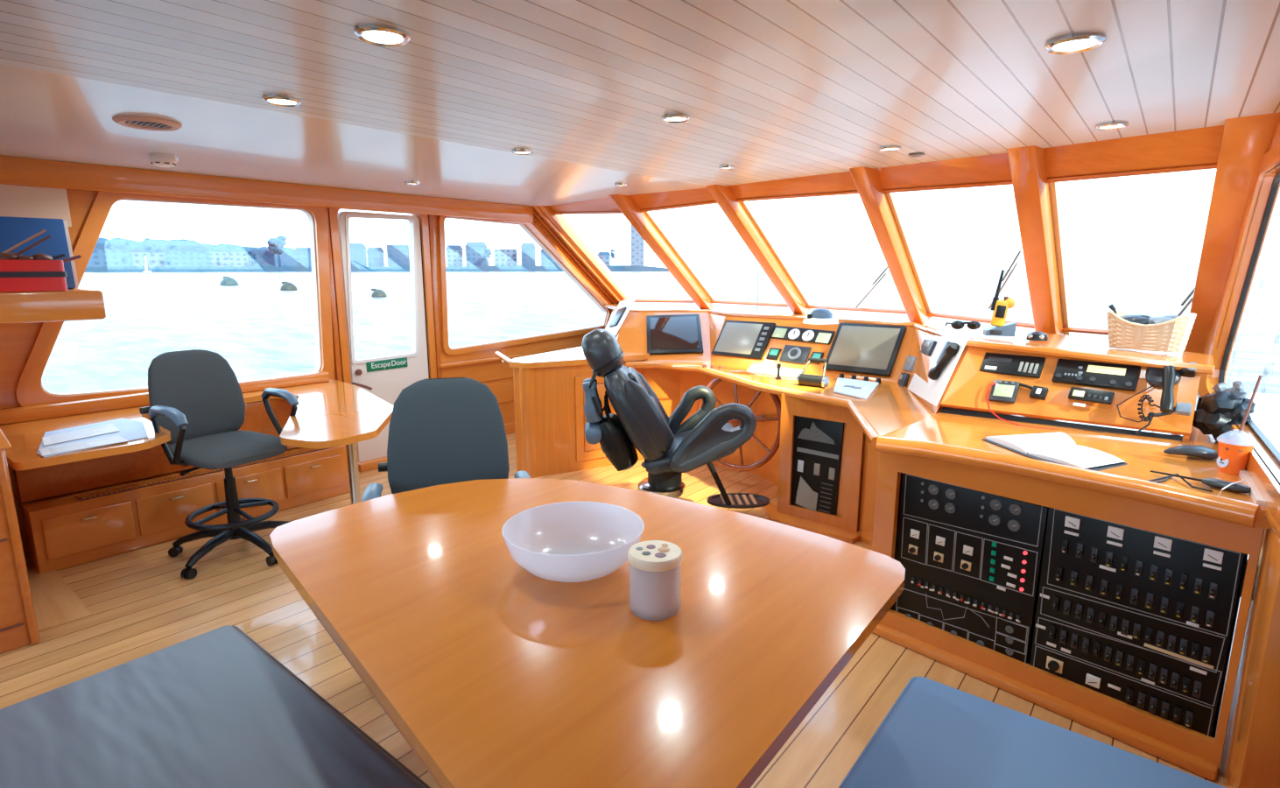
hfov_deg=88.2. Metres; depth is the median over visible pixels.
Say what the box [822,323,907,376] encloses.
monitor
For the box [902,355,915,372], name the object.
handset
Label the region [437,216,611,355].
window
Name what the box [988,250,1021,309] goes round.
wiper
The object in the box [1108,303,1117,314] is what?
torch
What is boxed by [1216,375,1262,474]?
paper cup
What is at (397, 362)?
sign
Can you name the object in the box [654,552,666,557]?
hole
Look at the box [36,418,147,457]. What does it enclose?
papers
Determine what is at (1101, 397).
radio
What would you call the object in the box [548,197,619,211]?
trim
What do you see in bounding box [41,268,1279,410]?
sea
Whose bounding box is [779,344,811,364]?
unit
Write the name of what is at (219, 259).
building
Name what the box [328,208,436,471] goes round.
door
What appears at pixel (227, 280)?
buoy
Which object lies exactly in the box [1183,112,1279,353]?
window pillar
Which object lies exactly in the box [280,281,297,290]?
buoy
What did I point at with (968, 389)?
console
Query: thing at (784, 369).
print
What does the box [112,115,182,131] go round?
ceiling vent
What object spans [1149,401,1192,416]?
junction box
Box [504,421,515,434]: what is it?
baseboard
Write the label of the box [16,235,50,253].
pencil
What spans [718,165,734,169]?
recessed light
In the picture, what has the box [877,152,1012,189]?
trim
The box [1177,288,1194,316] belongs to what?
wiper
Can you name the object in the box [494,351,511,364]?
handrail
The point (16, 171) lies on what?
ceiling beam
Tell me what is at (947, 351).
panel
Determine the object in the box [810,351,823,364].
keypad
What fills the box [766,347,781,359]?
keypad
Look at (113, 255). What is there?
building
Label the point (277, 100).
recessed light
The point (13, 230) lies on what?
folder
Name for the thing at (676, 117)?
recessed light
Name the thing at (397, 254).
building
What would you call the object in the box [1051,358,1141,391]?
radio
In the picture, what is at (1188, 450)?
case
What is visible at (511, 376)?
trim
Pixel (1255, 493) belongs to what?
trim
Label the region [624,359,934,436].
countertop
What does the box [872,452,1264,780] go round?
base cabinet
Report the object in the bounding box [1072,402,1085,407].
label strip
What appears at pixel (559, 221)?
trim
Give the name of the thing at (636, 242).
building
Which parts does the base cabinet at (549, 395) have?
corner post, door, door panel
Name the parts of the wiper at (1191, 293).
arm, blade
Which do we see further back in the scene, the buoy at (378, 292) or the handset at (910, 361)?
the buoy at (378, 292)
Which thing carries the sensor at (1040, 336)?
on the console at (968, 389)
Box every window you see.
[15,191,334,406]
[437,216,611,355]
[553,210,694,302]
[640,200,788,307]
[736,190,906,313]
[882,180,1034,328]
[1046,162,1216,335]
[1202,141,1279,525]
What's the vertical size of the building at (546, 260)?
23.842 m
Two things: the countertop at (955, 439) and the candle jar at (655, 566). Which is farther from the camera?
the countertop at (955, 439)
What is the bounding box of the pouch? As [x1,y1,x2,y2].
[598,391,638,471]
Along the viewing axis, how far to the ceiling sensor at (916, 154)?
3.44 m
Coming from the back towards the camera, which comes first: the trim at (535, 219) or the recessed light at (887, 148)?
the trim at (535, 219)
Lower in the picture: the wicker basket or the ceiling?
the wicker basket
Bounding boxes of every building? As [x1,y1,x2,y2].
[91,243,130,267]
[131,247,165,267]
[161,245,211,267]
[210,252,248,267]
[246,249,275,267]
[293,247,311,267]
[350,243,367,267]
[365,246,384,267]
[386,244,409,267]
[445,245,463,267]
[464,241,487,267]
[493,248,517,266]
[520,242,535,266]
[540,248,558,266]
[597,251,611,266]
[630,224,644,266]
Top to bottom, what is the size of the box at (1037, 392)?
0.059 m
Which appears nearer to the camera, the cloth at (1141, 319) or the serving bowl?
the serving bowl
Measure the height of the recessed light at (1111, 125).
0.018 m
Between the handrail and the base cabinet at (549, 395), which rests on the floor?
the base cabinet at (549, 395)
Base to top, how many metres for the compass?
0.097 m
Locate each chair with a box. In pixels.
[139,349,299,579]
[361,377,530,501]
[581,328,769,508]
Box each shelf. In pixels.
[0,288,105,323]
[923,322,1214,372]
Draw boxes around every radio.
[979,352,1045,378]
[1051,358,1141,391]
[1068,386,1114,404]
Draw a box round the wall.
[0,189,612,472]
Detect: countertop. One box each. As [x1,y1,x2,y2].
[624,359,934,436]
[876,407,1271,528]
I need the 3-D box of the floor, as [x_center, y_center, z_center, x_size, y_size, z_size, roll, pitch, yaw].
[-0.097,0.963,3.139,6.400,0.060,8.400,9,14,38]
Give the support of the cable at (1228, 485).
on the countertop at (955, 439)
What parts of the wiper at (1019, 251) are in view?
blade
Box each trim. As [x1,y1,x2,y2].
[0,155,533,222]
[0,183,71,226]
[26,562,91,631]
[324,207,342,381]
[427,215,442,378]
[439,353,524,367]
[479,376,513,382]
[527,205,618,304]
[532,205,634,305]
[533,215,613,304]
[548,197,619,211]
[608,194,714,309]
[630,188,715,209]
[705,184,809,314]
[729,171,858,198]
[849,166,930,324]
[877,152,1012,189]
[1045,125,1223,177]
[1049,182,1069,335]
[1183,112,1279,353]
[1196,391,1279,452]
[1238,469,1266,506]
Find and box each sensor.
[908,152,924,157]
[1026,331,1047,341]
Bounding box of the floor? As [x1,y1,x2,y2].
[0,432,1249,787]
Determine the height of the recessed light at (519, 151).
0.018 m
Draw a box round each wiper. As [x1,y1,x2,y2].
[855,266,888,307]
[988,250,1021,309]
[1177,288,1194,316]
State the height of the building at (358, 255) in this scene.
25.158 m
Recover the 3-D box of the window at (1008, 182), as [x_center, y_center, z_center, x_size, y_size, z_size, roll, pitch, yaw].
[2.155,-0.873,4.345,0.957,0.903,1.458,9,14,38]
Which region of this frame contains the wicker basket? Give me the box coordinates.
[1106,309,1196,352]
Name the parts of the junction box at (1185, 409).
casing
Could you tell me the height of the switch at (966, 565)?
0.034 m
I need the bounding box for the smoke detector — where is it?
[147,153,177,167]
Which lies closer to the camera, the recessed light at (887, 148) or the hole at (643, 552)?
the hole at (643, 552)
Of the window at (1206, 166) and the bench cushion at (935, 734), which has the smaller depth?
the bench cushion at (935, 734)
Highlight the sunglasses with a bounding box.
[944,320,980,330]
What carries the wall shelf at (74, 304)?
attached to the wall
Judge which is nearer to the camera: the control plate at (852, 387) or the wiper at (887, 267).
the control plate at (852, 387)
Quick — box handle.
[74,447,332,500]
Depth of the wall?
5.39 m
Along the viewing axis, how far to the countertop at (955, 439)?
2.31 m
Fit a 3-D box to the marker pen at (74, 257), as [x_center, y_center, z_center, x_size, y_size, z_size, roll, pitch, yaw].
[-2.648,-0.602,3.022,0.018,0.069,0.158,5,12,26]
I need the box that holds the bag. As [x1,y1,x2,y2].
[1192,380,1256,441]
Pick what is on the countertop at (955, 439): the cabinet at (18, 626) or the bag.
the bag
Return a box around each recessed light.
[261,94,301,106]
[353,23,410,47]
[404,181,420,184]
[512,148,531,154]
[614,182,626,186]
[661,112,689,122]
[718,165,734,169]
[879,145,901,151]
[1044,32,1106,54]
[1095,121,1128,130]
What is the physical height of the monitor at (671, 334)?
0.295 m
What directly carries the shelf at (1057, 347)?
attached to the console at (968, 389)
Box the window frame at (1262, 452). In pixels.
[1197,119,1279,485]
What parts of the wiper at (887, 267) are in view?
blade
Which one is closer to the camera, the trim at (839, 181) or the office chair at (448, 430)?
the office chair at (448, 430)
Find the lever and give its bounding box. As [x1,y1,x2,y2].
[774,363,781,379]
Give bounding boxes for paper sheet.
[38,435,128,456]
[42,423,119,445]
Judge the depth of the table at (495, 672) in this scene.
1.41 m
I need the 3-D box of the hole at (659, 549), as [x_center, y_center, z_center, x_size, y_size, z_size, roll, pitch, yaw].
[0.054,0.349,1.485,0.028,0.001,0.027,9,14,38]
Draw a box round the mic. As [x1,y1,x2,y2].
[1135,365,1180,433]
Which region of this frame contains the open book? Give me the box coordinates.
[982,432,1127,471]
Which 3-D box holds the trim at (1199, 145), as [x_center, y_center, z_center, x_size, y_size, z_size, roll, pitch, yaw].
[2.203,-1.130,2.946,0.236,0.262,1.001,-6,12,-28]
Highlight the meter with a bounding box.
[988,379,1019,403]
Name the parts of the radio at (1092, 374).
knob, knob, knob, knob, knob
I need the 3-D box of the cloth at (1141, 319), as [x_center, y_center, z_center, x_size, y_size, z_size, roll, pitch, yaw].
[2.231,-0.322,2.979,0.094,0.073,0.139,-10,14,-42]
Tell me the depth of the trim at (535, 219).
6.48 m
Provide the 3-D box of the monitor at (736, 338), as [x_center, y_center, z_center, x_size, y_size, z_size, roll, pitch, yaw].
[0.784,-0.418,5.024,0.453,0.260,0.198,10,15,42]
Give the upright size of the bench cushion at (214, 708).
0.092 m
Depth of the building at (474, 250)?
628.18 m
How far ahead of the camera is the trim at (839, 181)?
4.52 m
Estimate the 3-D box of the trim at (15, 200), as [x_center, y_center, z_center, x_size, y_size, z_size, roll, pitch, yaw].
[-3.281,-0.949,3.234,0.030,0.220,0.750,9,14,38]
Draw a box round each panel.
[790,415,844,515]
[907,330,970,406]
[1221,506,1279,787]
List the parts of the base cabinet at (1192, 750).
switch panel, lever, lever, lever, breaker panel, lever, lever, lever, lever, lever, lever, lever, lever, lever, lever, lever, lever, lever, lever, lever, lever, lever, lever, lever, lever, lever, lever, lever, lever, lever, lever, lever, lever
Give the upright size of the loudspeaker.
0.062 m
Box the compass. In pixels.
[802,308,838,324]
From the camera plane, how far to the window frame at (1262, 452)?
2.84 m
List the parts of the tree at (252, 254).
crown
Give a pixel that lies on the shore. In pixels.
(228, 268)
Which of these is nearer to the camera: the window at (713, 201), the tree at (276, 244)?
the window at (713, 201)
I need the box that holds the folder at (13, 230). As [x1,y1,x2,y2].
[0,216,78,288]
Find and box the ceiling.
[0,0,1279,206]
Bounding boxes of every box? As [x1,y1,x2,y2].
[0,260,67,291]
[1019,383,1048,400]
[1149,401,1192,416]
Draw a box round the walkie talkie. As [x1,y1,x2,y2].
[990,269,1014,326]
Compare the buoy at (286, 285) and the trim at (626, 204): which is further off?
the buoy at (286, 285)
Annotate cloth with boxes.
[0,252,53,260]
[1121,314,1150,324]
[1147,314,1179,323]
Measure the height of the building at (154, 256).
19.438 m
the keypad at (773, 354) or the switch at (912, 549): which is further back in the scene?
the keypad at (773, 354)
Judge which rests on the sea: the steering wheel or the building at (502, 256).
the building at (502, 256)
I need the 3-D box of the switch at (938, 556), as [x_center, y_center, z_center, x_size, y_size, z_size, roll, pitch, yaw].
[1.162,0.638,2.576,0.037,0.034,0.023,9,14,38]
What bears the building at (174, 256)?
on the shore
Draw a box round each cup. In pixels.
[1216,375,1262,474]
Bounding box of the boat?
[143,257,151,274]
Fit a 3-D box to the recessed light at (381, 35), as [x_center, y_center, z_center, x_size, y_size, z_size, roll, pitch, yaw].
[-0.665,-0.927,1.709,0.136,0.018,0.136,9,14,38]
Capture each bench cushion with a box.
[0,625,431,787]
[838,676,1226,787]
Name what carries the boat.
on the sea
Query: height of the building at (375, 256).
22.439 m
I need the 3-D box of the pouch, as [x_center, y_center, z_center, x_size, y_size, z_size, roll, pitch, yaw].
[-0.131,0.213,3.811,0.243,0.446,0.230,0,11,0]
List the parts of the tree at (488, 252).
crown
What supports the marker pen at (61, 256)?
in the box at (15, 275)
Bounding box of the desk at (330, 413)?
[0,370,393,504]
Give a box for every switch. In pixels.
[907,544,918,555]
[933,551,943,562]
[960,559,971,571]
[1045,655,1063,674]
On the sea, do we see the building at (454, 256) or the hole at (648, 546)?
the building at (454, 256)
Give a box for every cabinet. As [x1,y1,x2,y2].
[0,428,40,654]
[7,398,349,573]
[509,346,650,478]
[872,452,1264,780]
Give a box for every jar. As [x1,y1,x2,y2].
[627,540,682,620]
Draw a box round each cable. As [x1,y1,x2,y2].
[985,382,1054,429]
[1116,385,1153,422]
[1218,479,1244,496]
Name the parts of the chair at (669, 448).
backrest, seat, armrest, armrest, footrest post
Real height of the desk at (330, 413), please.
0.790 m
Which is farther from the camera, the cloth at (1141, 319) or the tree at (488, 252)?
the tree at (488, 252)
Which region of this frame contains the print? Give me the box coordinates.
[783,368,797,370]
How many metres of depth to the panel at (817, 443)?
3.88 m
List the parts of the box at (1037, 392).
casing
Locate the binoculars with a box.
[582,371,604,422]
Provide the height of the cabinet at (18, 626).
1.262 m
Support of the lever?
on the console at (891, 407)
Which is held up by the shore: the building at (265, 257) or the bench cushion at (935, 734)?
the building at (265, 257)
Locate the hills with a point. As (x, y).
(287, 258)
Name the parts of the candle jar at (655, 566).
lid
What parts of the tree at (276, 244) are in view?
crown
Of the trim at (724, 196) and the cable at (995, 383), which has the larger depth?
the trim at (724, 196)
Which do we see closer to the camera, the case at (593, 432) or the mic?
the mic
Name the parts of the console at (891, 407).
gauge strip, pedestal frame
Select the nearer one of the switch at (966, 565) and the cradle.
the switch at (966, 565)
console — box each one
[604,303,969,550]
[923,322,1214,442]
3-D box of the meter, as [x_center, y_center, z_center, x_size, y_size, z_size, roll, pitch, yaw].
[1.604,-0.011,2.911,0.103,0.091,0.080,10,14,41]
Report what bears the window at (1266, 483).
in the window frame at (1262, 452)
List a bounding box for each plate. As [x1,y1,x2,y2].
[604,294,638,336]
[833,373,880,399]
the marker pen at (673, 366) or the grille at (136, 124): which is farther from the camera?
the marker pen at (673, 366)
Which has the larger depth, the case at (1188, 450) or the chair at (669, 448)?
the chair at (669, 448)
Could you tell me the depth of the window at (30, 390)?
3.75 m
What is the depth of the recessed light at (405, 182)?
4.40 m
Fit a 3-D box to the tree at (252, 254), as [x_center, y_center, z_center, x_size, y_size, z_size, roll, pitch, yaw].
[-321.006,-110.152,548.818,5.143,17.192,6.979,9,14,38]
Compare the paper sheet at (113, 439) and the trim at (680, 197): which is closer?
the paper sheet at (113, 439)
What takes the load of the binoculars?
hanging from the chair at (669, 448)
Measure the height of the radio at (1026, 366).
0.088 m
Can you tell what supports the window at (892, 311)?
attached to the trim at (839, 181)
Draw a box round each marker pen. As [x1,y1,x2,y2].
[51,253,65,260]
[62,254,80,263]
[672,365,700,367]
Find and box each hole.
[641,551,650,555]
[646,544,655,548]
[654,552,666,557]
[657,547,669,552]
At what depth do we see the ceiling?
2.15 m
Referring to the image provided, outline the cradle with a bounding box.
[982,321,1016,337]
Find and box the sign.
[365,357,407,372]
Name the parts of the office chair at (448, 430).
knob, backrest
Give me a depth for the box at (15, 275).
2.88 m
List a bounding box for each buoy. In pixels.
[219,276,238,285]
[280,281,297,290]
[371,288,386,296]
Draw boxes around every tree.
[247,250,257,267]
[267,235,286,267]
[483,248,492,265]
[610,249,615,258]
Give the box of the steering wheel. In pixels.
[696,370,780,471]
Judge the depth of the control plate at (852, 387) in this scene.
3.93 m
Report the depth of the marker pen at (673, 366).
4.79 m
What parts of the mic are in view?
coiled cord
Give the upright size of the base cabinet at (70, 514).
0.680 m
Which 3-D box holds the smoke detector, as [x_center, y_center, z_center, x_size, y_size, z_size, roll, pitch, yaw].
[-2.440,-1.194,3.382,0.120,0.059,0.120,9,14,38]
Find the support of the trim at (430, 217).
attached to the wall
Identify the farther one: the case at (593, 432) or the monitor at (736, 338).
the monitor at (736, 338)
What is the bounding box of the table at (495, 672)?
[269,478,905,787]
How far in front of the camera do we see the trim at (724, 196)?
5.43 m
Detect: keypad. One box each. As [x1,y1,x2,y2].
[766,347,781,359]
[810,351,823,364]
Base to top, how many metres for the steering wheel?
0.688 m
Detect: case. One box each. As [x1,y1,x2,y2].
[583,400,609,444]
[1163,444,1218,459]
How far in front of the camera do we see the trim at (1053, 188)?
3.78 m
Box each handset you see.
[897,372,909,386]
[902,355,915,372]
[919,338,936,356]
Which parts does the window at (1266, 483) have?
pane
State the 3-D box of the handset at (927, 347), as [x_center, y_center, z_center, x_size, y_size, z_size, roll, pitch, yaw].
[1.617,-0.261,3.708,0.050,0.104,0.320,3,11,14]
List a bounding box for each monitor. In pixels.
[646,313,703,354]
[711,320,775,359]
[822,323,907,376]
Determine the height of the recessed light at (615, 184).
0.018 m
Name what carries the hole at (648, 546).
on the candle jar at (655, 566)
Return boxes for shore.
[84,265,668,272]
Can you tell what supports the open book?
on the countertop at (955, 439)
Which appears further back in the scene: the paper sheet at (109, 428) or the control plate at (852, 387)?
the control plate at (852, 387)
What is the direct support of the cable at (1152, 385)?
attached to the console at (968, 389)
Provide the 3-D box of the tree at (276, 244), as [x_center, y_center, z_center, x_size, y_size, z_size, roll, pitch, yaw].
[-304.422,-118.195,556.062,14.243,30.300,16.973,9,14,38]
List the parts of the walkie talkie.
panel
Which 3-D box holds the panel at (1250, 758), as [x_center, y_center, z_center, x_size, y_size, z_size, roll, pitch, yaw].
[1.839,0.740,1.806,0.313,0.874,0.662,9,14,38]
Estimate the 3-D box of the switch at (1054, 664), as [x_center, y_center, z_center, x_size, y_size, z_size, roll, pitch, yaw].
[1.447,0.950,2.310,0.050,0.045,0.027,9,14,38]
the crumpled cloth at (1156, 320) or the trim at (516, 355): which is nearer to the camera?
the crumpled cloth at (1156, 320)
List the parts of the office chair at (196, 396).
knob, armrest, backrest, leg, leg, seat, leg, leg, armrest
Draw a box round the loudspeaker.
[1179,361,1197,377]
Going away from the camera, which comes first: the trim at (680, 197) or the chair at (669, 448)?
the chair at (669, 448)
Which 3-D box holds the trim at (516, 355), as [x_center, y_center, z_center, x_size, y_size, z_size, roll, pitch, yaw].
[-1.366,-0.295,5.774,0.050,0.030,0.900,9,14,38]
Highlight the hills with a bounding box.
[86,237,295,267]
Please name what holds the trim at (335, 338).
attached to the wall
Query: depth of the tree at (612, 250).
629.18 m
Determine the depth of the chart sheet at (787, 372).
4.54 m
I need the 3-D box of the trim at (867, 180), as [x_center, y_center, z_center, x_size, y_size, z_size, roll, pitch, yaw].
[1.778,-1.010,4.624,0.137,1.207,1.621,9,14,38]
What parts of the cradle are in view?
plate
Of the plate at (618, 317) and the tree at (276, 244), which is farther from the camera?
the tree at (276, 244)
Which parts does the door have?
handle, sill, frame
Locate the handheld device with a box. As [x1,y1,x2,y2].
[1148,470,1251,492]
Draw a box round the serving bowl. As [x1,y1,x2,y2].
[501,501,644,582]
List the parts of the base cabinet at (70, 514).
drawer, handle, knee panel, drawer, handle, drawer, handle, drawer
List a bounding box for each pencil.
[1,229,46,253]
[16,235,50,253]
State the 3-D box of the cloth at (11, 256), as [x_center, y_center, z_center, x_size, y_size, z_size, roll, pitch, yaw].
[-2.742,-0.594,2.944,0.109,0.072,0.193,9,14,38]
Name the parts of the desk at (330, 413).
support post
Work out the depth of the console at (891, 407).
4.17 m
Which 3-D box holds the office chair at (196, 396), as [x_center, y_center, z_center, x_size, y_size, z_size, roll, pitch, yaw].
[-2.166,0.325,3.465,0.682,1.071,0.652,6,12,30]
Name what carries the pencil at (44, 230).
in the box at (15, 275)
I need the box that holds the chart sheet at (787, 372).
[746,364,802,378]
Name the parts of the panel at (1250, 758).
latch lever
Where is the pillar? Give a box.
[1006,145,1065,335]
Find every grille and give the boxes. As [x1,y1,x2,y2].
[126,120,168,128]
[1187,362,1197,370]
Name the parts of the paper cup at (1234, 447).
lid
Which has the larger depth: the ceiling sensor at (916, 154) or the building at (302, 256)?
the building at (302, 256)

